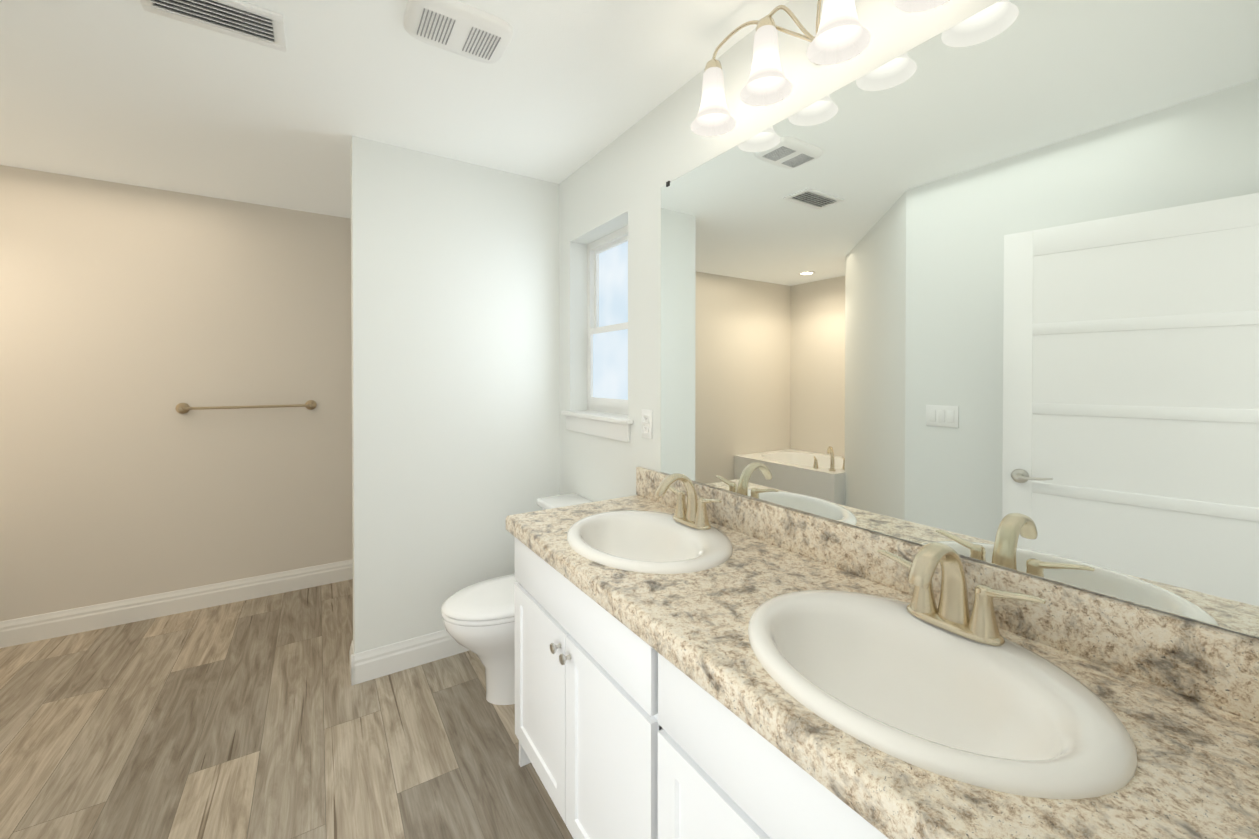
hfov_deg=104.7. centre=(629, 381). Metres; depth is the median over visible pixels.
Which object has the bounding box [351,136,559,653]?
wall
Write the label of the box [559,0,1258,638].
wall
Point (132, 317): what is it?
wall
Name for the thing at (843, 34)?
sconce
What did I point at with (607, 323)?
window
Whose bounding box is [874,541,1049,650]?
faucet
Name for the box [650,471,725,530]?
faucet
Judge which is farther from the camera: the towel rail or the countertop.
the towel rail
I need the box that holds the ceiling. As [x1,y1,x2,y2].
[0,0,789,218]
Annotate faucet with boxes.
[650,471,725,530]
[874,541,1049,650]
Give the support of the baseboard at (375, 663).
attached to the wall at (455, 360)
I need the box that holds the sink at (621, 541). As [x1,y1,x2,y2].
[538,499,773,590]
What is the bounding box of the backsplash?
[636,467,1258,722]
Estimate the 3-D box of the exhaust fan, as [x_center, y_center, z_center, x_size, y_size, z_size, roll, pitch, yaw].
[-0.527,-1.079,1.500,0.300,0.028,0.215,0,1,-33]
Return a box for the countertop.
[506,495,1258,838]
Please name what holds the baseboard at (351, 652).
attached to the wall at (455, 360)
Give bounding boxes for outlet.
[642,409,651,438]
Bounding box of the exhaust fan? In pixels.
[404,0,512,62]
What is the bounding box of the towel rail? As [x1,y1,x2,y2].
[175,400,316,413]
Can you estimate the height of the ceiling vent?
0.022 m
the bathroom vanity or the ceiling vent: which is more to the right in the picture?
the bathroom vanity
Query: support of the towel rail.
attached to the wall at (132, 317)
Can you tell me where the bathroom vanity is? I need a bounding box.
[506,527,893,838]
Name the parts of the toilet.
seat, bowl, lid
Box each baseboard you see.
[0,559,352,647]
[349,640,354,685]
[351,629,468,684]
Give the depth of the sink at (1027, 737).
0.78 m
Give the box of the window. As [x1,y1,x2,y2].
[587,225,627,414]
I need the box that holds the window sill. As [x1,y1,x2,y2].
[561,410,632,441]
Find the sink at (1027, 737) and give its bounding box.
[690,567,1185,838]
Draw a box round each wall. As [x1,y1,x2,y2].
[0,165,352,621]
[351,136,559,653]
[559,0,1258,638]
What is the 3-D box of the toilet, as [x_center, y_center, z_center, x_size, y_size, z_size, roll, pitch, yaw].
[-0.464,0.978,2.177,0.719,0.775,0.456,0,1,-33]
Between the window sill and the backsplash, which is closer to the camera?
the backsplash
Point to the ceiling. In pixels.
(131, 92)
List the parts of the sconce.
lamp shade, lamp shade, lamp shade, lamp shade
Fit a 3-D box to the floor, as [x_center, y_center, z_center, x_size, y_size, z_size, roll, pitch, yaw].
[-1.327,1.409,0.590,4.400,0.060,5.400,0,1,-33]
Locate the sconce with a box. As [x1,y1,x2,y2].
[691,0,949,136]
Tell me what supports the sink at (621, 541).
in the countertop
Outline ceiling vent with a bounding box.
[140,0,285,51]
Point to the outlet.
(646, 423)
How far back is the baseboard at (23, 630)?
2.81 m
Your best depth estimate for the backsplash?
0.84 m
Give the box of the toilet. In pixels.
[441,493,592,704]
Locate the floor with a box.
[0,579,572,838]

